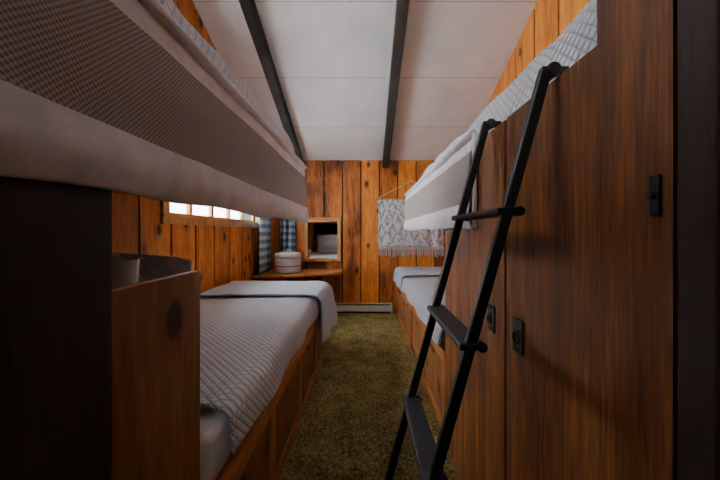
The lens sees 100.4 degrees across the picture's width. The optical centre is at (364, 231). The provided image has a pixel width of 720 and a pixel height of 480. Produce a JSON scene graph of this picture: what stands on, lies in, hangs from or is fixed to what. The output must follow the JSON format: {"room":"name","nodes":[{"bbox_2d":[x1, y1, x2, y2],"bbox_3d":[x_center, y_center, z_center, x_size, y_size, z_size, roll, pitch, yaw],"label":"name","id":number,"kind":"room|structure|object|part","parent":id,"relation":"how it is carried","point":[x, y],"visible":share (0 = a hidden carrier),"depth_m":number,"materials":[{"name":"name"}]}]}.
{"room":"bunk bedroom","nodes":[
{"label":"bunk bedroom","id":0,"kind":"room"},
{"bbox_2d":[112,0,268,296],"bbox_3d":[-1.440,-1.197,1.395,0.080,4.794,5.990,0,0,0],"label":"wall","id":1,"kind":"structure","parent":0,"point":[222,255],"depth_m":2.44,"materials":[{"name":"brown wood"}]},
{"bbox_2d":[159,201,258,227],"bbox_3d":[-1.413,-0.438,2.990,0.095,0.765,1.900,0,0,0],"label":"window frame","id":2,"kind":"structure","parent":1,"relation":"attached to","point":[166,217],"depth_m":2.51,"materials":[{"name":"brown wood"}]},
{"bbox_2d":[170,203,251,219],"bbox_3d":[-1.446,-0.438,2.990,0.004,0.623,1.738,0,0,0],"label":"pane","id":3,"kind":"object","parent":1,"relation":"attached to","point":[174,207],"visible":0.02,"depth_m":2.72,"materials":[{"name":"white glass"}]},
{"bbox_2d":[259,218,270,274],"bbox_3d":[-1.316,-0.125,3.940,0.067,1.310,0.443,0,0,0],"label":"curtain","id":4,"kind":"object","parent":1,"relation":"hanging from","point":[264,223],"visible":0.57,"depth_m":3.85,"materials":[{"name":"fabric"}]},
{"bbox_2d":[269,160,444,313],"bbox_3d":[0.000,0.065,4.430,2.800,2.270,0.080,0,0,0],"label":"wall","id":5,"kind":"structure","parent":0,"point":[347,190],"depth_m":4.39,"materials":[{"name":"brown wood"}]},
{"bbox_2d":[280,218,294,251],"bbox_3d":[-1.115,-0.135,4.330,0.214,1.290,0.067,0,0,0],"label":"curtain","id":6,"kind":"object","parent":5,"relation":"hanging from","point":[287,228],"visible":0.36,"depth_m":4.33,"materials":[{"name":"fabric"}]},
{"bbox_2d":[252,269,343,281],"bbox_3d":[-0.853,0.690,4.043,1.085,0.300,0.684,0,0,0],"label":"corner shelf","id":7,"kind":"object","parent":5,"relation":"attached to","point":[322,273],"visible":0.87,"depth_m":3.94,"materials":[{"name":"brown wood"}]},
{"bbox_2d":[274,249,301,273],"bbox_3d":[-1.030,0.382,4.020,0.354,0.314,0.354,0,0,0],"label":"canister","id":8,"kind":"object","parent":7,"relation":"on","point":[287,262],"visible":1,"depth_m":3.88,"materials":[{"name":"white ceramic"}]},
{"bbox_3d":[-1.030,0.284,4.020,0.354,0.118,0.354,0,0,0],"label":"lid","id":9,"kind":"part","parent":8,"relation":"part of","materials":[{"name":"white ceramic"}]},
{"bbox_2d":[305,218,340,261],"bbox_3d":[-0.618,0.110,4.373,0.525,0.640,0.027,0,0,0],"label":"wall mirror","id":10,"kind":"object","parent":5,"relation":"attached to","point":[322,235],"visible":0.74,"depth_m":4.37,"materials":[{"name":"brown wood"}]},
{"bbox_2d":[335,303,391,313],"bbox_3d":[-0.025,1.116,4.354,0.840,0.168,0.067,0,0,0],"label":"baseboard heater","id":11,"kind":"object","parent":5,"relation":"attached to","point":[341,307],"visible":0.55,"depth_m":4.33,"materials":[{"name":"paint"}]},
{"bbox_2d":[375,180,443,256],"bbox_3d":[0.670,-0.193,4.367,1.060,1.125,0.047,0,0,0],"label":"wall hanging","id":12,"kind":"object","parent":5,"relation":"attached to","point":[391,217],"depth_m":4.36,"materials":[{"name":"fabric"}]},
{"bbox_2d":[192,0,537,160],"bbox_3d":[0.000,-2.371,1.385,3.000,2.710,6.170,0,0,0],"label":"ceiling","id":13,"kind":"structure","parent":0,"point":[342,119],"depth_m":2.96,"materials":[{"name":"paint"}]},
{"bbox_2d":[239,0,303,162],"bbox_3d":[-0.940,-2.256,1.397,0.090,2.643,5.975,0,0,0],"label":"ceiling beam","id":14,"kind":"structure","parent":13,"relation":"attached to","point":[249,8],"depth_m":2.87,"materials":[{"name":"black wood"}]},
{"bbox_2d":[193,1,536,77],"bbox_3d":[0.000,-2.015,2.110,2.800,1.961,4.628,0,0,0],"label":"trim","id":15,"kind":"structure","parent":13,"relation":"attached to","point":[193,1],"depth_m":2.44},
{"bbox_2d":[382,0,408,167],"bbox_3d":[0.300,-2.256,1.397,0.090,2.643,5.975,0,0,0],"label":"ceiling beam","id":16,"kind":"structure","parent":13,"relation":"attached to","point":[401,13],"depth_m":2.91,"materials":[{"name":"black wood"}]},
{"bbox_2d":[279,314,459,479],"bbox_3d":[0.000,1.240,1.395,3.000,0.080,6.190,0,0,0],"label":"floor","id":17,"kind":"structure","parent":0,"point":[449,454],"depth_m":1.98,"materials":[{"name":"wood"}]},
{"bbox_2d":[0,176,324,479],"bbox_3d":[-0.900,0.370,1.290,0.989,1.660,3.580,0,0,0],"label":"bunk bed","id":18,"kind":"object","parent":17,"relation":"on","point":[98,381],"visible":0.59,"depth_m":0.47,"materials":[{"name":"brown wood"}]},
{"bbox_2d":[112,258,138,288],"bbox_3d":[-0.565,0.109,0.690,0.074,0.090,0.074,0,0,0],"label":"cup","id":19,"kind":"object","parent":18,"relation":"on","point":[125,272],"visible":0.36,"depth_m":0.67,"materials":[{"name":"white ceramic"}]},
{"bbox_2d":[112,253,191,282],"bbox_3d":[-0.900,0.305,0.917,0.707,0.477,0.208,0,0,1],"label":"pillow","id":20,"kind":"object","parent":18,"relation":"on","point":[151,267],"visible":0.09,"depth_m":0.91,"materials":[{"name":"grey fabric"}]},
{"bbox_2d":[0,0,308,222],"bbox_3d":[-0.417,-0.264,1.065,0.057,0.416,2.048,0,0,0],"label":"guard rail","id":21,"kind":"object","parent":18,"relation":"attached to","point":[113,95],"visible":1,"depth_m":0.52,"materials":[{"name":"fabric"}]},
{"bbox_3d":[-0.421,-0.262,1.061,0.036,0.401,2.042,0,0,0],"label":"padded frame","id":22,"kind":"part","parent":21,"relation":"part of","materials":[{"name":"fabric"}]},
{"bbox_3d":[-0.906,0.654,1.935,0.948,0.178,2.250,0,0,0],"label":"mattress","id":23,"kind":"part","parent":18,"relation":"part of","materials":[{"name":"white fabric"}]},
{"bbox_2d":[159,0,294,152],"bbox_3d":[-0.910,-0.522,1.082,0.939,0.272,1.983,0,0,0],"label":"quilt","id":24,"kind":"object","parent":18,"relation":"on","point":[169,5],"visible":0.12,"depth_m":0.99,"materials":[{"name":"fabric"}]},
{"bbox_2d":[200,295,320,453],"bbox_3d":[-0.877,0.618,1.995,0.994,0.186,2.148,0,0,0],"label":"quilt","id":25,"kind":"object","parent":18,"relation":"on","point":[248,344],"visible":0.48,"depth_m":1.41,"materials":[{"name":"fabric"}]},
{"bbox_2d":[200,281,337,344],"bbox_3d":[-0.811,0.715,2.766,1.083,0.453,0.692,0,0,0],"label":"blanket","id":26,"kind":"object","parent":25,"relation":"on","point":[321,290],"visible":0.99,"depth_m":2.61,"materials":[{"name":"fabric"}]},
{"bbox_3d":[-0.424,0.973,1.935,0.020,0.455,2.290,0,0,0],"label":"frame","id":27,"kind":"part","parent":18,"relation":"part of","materials":[{"name":"brown wood"}]},
{"bbox_2d":[281,313,457,479],"bbox_3d":[0.020,1.186,2.040,0.854,0.017,4.680,0,0,0],"label":"carpet","id":28,"kind":"object","parent":17,"relation":"on","point":[347,429],"visible":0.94,"depth_m":2.01,"materials":[{"name":"carpet"}]},
{"bbox_2d":[384,62,568,479],"bbox_3d":[0.236,0.389,0.902,0.503,1.585,0.389,0,0,0],"label":"ladder","id":29,"kind":"object","parent":28,"relation":"on","point":[430,456],"visible":0.96,"depth_m":0.73,"materials":[{"name":"black metal"}]},
{"bbox_3d":[0.240,0.392,1.080,0.496,1.577,0.020,0,0,0],"label":"rail","id":30,"kind":"part","parent":29,"relation":"part of","materials":[{"name":"black metal"}]},
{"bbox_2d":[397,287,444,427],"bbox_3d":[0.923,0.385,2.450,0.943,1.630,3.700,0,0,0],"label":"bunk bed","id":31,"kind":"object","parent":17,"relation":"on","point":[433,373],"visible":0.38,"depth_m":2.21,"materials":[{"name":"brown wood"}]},
{"bbox_2d":[401,275,444,346],"bbox_3d":[0.896,0.612,3.035,0.953,0.175,2.548,0,0,0],"label":"quilt","id":32,"kind":"object","parent":31,"relation":"on","point":[420,290],"visible":0.16,"depth_m":2.71,"materials":[{"name":"fabric"}]},
{"bbox_2d":[393,266,441,290],"bbox_3d":[0.881,0.596,3.940,0.954,0.209,0.778,0,0,0],"label":"blanket","id":33,"kind":"object","parent":32,"relation":"on","point":[400,272],"visible":0.71,"depth_m":3.87,"materials":[{"name":"fabric"}]},
{"bbox_2d":[403,129,477,230],"bbox_3d":[0.433,-0.219,2.221,0.064,0.422,2.022,0,0,0],"label":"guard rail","id":34,"kind":"object","parent":31,"relation":"attached to","point":[431,203],"visible":0.98,"depth_m":1.62,"materials":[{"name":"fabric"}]},
{"bbox_3d":[0.927,0.634,3.020,0.905,0.128,2.520,0,0,0],"label":"mattress","id":35,"kind":"part","parent":31,"relation":"part of","materials":[{"name":"white fabric"}]},
{"bbox_2d":[419,0,596,179],"bbox_3d":[0.934,-0.489,1.895,0.880,0.233,2.589,0,0,0],"label":"quilt","id":36,"kind":"object","parent":31,"relation":"on","point":[579,38],"visible":0.1,"depth_m":0.86,"materials":[{"name":"fabric"}]},
{"bbox_2d":[445,0,719,479],"bbox_3d":[0.920,-0.300,0.485,0.949,3.000,2.470,0,0,0],"label":"closet","id":37,"kind":"object","parent":17,"relation":"on","point":[600,330],"visible":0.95,"depth_m":0.57,"materials":[{"name":"brown wood"}]},
{"bbox_3d":[0.470,0.415,1.355,0.021,1.570,0.730,0,0,0],"label":"door","id":38,"kind":"part","parent":37,"relation":"part of","materials":[{"name":"brown wood"}]},
{"bbox_3d":[0.470,-0.300,0.712,0.021,3.000,0.527,0,0,0],"label":"door","id":39,"kind":"part","parent":37,"relation":"part of","materials":[{"name":"brown wood"}]},
{"bbox_3d":[0.453,-0.058,0.472,0.014,0.065,0.016,0,0,0],"label":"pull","id":40,"kind":"part","parent":37,"relation":"part of","materials":[{"name":"metal"}]},
{"bbox_2d":[487,0,589,105],"bbox_3d":[1.440,-1.197,1.395,0.080,4.794,5.990,0,0,0],"label":"wall","id":41,"kind":"structure","parent":0,"point":[549,19],"depth_m":2.42,"materials":[{"name":"brown wood"}]}
]}

